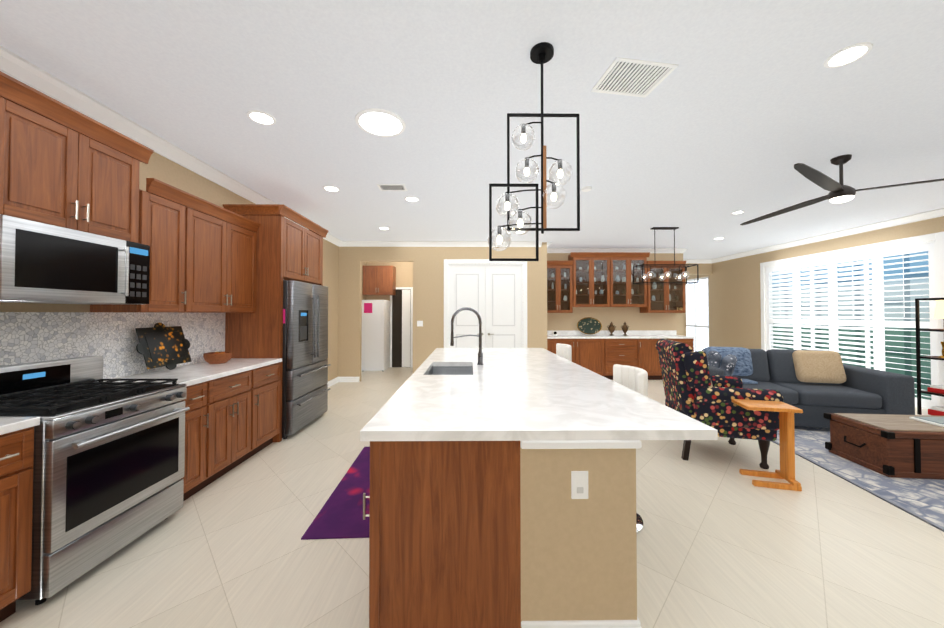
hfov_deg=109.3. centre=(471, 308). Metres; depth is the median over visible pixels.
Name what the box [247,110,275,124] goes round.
recessed light
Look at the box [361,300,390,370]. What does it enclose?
freezer
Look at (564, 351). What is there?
bar stool
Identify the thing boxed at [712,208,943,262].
crown molding
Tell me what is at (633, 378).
bar stool
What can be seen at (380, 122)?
recessed light
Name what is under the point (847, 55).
recessed light
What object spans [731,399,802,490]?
side table
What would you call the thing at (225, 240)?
upper cabinet
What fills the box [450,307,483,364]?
spring faucet
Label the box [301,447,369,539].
floor mat
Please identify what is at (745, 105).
ceiling
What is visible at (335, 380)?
baseboard
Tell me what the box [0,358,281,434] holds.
countertop
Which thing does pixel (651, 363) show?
base cabinet
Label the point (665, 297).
upper cabinet
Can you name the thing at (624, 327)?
urn
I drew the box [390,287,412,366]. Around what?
door frame
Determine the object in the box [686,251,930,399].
backdrop
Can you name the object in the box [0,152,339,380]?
wall
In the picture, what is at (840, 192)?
ceiling fan
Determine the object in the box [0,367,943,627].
floor
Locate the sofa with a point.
(814, 385)
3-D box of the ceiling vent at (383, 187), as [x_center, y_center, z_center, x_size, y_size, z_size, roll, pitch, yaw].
[-0.932,-1.412,3.924,0.320,0.010,0.200,0,-1,-1]
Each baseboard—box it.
[327,377,338,386]
[339,377,358,381]
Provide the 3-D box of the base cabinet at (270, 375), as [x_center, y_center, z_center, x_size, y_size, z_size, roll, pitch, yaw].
[-2.397,1.025,3.385,0.620,0.880,0.564,0,-1,-1]
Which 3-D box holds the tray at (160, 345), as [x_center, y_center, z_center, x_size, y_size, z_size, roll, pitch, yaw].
[-2.607,0.323,2.850,0.016,0.416,0.491,-17,-1,-1]
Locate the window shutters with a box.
[766,243,936,407]
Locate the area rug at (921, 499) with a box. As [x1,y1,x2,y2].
[772,426,943,531]
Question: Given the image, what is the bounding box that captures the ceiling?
[0,0,943,258]
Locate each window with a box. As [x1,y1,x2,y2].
[686,276,708,350]
[760,232,943,409]
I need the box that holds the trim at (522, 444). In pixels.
[519,440,640,447]
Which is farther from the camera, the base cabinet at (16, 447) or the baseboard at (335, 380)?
the baseboard at (335, 380)
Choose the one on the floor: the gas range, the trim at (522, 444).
the gas range
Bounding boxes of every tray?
[135,323,190,369]
[577,317,601,333]
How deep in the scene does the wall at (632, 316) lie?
7.67 m
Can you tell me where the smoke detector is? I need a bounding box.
[581,186,591,191]
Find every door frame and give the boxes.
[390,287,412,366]
[444,259,526,347]
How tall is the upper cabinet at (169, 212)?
0.980 m
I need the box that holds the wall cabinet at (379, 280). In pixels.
[363,266,395,295]
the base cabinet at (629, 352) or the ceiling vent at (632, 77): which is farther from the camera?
the base cabinet at (629, 352)
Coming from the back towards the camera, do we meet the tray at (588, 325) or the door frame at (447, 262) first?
the tray at (588, 325)
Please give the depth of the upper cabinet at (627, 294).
7.34 m
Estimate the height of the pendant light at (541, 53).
1.190 m
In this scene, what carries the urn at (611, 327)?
on the countertop at (618, 334)
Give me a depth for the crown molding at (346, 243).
6.90 m
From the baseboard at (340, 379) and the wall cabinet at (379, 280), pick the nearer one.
the baseboard at (340, 379)
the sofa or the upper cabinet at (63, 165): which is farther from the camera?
the sofa
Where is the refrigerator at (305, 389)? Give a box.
[282,280,330,438]
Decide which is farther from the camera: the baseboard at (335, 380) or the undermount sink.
the baseboard at (335, 380)
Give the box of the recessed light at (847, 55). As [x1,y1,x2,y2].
[823,42,872,67]
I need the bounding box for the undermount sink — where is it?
[427,366,472,374]
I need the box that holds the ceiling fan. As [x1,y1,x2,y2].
[740,154,943,224]
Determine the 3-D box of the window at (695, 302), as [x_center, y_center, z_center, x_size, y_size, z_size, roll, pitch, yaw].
[6.673,0.342,9.989,0.040,2.450,1.220,0,-1,-1]
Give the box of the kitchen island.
[363,441,641,627]
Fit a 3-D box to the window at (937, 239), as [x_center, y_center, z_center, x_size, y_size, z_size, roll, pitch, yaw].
[6.724,0.224,6.201,0.140,2.570,3.000,0,-1,-1]
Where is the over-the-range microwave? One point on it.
(45, 263)
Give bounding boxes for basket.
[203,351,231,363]
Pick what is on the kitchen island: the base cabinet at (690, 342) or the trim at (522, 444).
the trim at (522, 444)
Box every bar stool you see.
[556,343,571,361]
[613,364,647,533]
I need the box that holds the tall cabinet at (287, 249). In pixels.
[223,204,327,441]
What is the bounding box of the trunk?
[823,413,943,478]
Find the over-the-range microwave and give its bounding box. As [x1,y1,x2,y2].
[0,214,149,304]
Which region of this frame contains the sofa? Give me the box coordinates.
[702,346,914,427]
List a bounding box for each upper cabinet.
[0,71,11,215]
[12,79,143,243]
[90,178,195,312]
[196,196,259,312]
[547,252,578,311]
[575,252,614,306]
[615,252,650,311]
[651,261,685,311]
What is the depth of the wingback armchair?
3.10 m
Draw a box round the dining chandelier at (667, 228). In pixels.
[633,227,698,283]
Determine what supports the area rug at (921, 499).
on the floor
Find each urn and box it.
[607,322,615,334]
[621,322,628,334]
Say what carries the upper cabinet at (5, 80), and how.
attached to the wall at (158, 167)
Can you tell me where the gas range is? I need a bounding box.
[0,356,189,604]
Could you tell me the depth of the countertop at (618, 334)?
7.42 m
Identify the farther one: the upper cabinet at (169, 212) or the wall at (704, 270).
the wall at (704, 270)
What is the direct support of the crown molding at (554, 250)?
attached to the wall at (632, 316)
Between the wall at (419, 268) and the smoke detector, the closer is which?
the smoke detector
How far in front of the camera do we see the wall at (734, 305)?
8.03 m
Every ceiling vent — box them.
[376,184,407,190]
[591,57,678,97]
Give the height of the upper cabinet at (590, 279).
1.320 m
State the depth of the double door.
6.96 m
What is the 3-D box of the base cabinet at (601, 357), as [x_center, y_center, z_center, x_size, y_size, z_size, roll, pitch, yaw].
[2.171,1.086,7.328,1.220,0.880,0.616,0,-1,-1]
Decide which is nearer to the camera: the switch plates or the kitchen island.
the kitchen island
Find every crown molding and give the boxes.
[0,45,343,246]
[344,241,541,246]
[548,248,686,252]
[683,259,711,263]
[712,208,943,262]
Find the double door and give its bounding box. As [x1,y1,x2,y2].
[449,265,521,347]
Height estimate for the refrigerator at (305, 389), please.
1.784 m
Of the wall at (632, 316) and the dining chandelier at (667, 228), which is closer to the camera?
the dining chandelier at (667, 228)
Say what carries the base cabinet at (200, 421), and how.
on the floor
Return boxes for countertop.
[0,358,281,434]
[360,348,717,440]
[547,330,694,338]
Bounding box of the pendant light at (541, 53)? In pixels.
[487,42,579,260]
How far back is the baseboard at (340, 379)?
6.87 m
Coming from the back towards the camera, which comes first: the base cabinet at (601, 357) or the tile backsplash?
the base cabinet at (601, 357)
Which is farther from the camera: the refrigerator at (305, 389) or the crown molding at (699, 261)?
the crown molding at (699, 261)
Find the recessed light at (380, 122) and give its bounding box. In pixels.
[355,108,405,136]
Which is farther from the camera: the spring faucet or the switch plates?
the switch plates
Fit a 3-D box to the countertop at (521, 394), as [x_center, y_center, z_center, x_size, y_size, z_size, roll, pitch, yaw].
[0.267,0.560,3.074,1.500,0.042,3.345,0,-1,-1]
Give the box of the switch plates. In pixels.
[417,321,422,325]
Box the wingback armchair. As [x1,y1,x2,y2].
[656,339,783,468]
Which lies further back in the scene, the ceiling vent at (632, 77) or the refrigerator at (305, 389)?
the refrigerator at (305, 389)
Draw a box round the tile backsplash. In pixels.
[0,312,224,378]
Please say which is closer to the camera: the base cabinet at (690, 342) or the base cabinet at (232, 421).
the base cabinet at (232, 421)
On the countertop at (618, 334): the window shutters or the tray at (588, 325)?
the tray at (588, 325)
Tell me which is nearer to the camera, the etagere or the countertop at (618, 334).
the etagere
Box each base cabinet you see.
[0,426,33,621]
[181,378,219,500]
[216,368,259,479]
[260,362,280,450]
[547,339,606,377]
[607,339,642,379]
[643,339,670,379]
[671,339,693,351]
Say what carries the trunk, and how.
on the area rug at (921, 499)
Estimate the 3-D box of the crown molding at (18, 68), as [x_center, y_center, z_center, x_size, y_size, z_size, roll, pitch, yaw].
[-2.659,-1.386,2.635,0.100,0.100,8.580,0,-1,-1]
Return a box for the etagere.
[915,298,943,415]
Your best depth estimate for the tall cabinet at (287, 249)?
3.70 m
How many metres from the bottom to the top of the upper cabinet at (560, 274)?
1.320 m
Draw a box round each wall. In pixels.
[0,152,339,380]
[340,242,547,381]
[548,253,683,335]
[684,263,711,346]
[712,216,943,348]

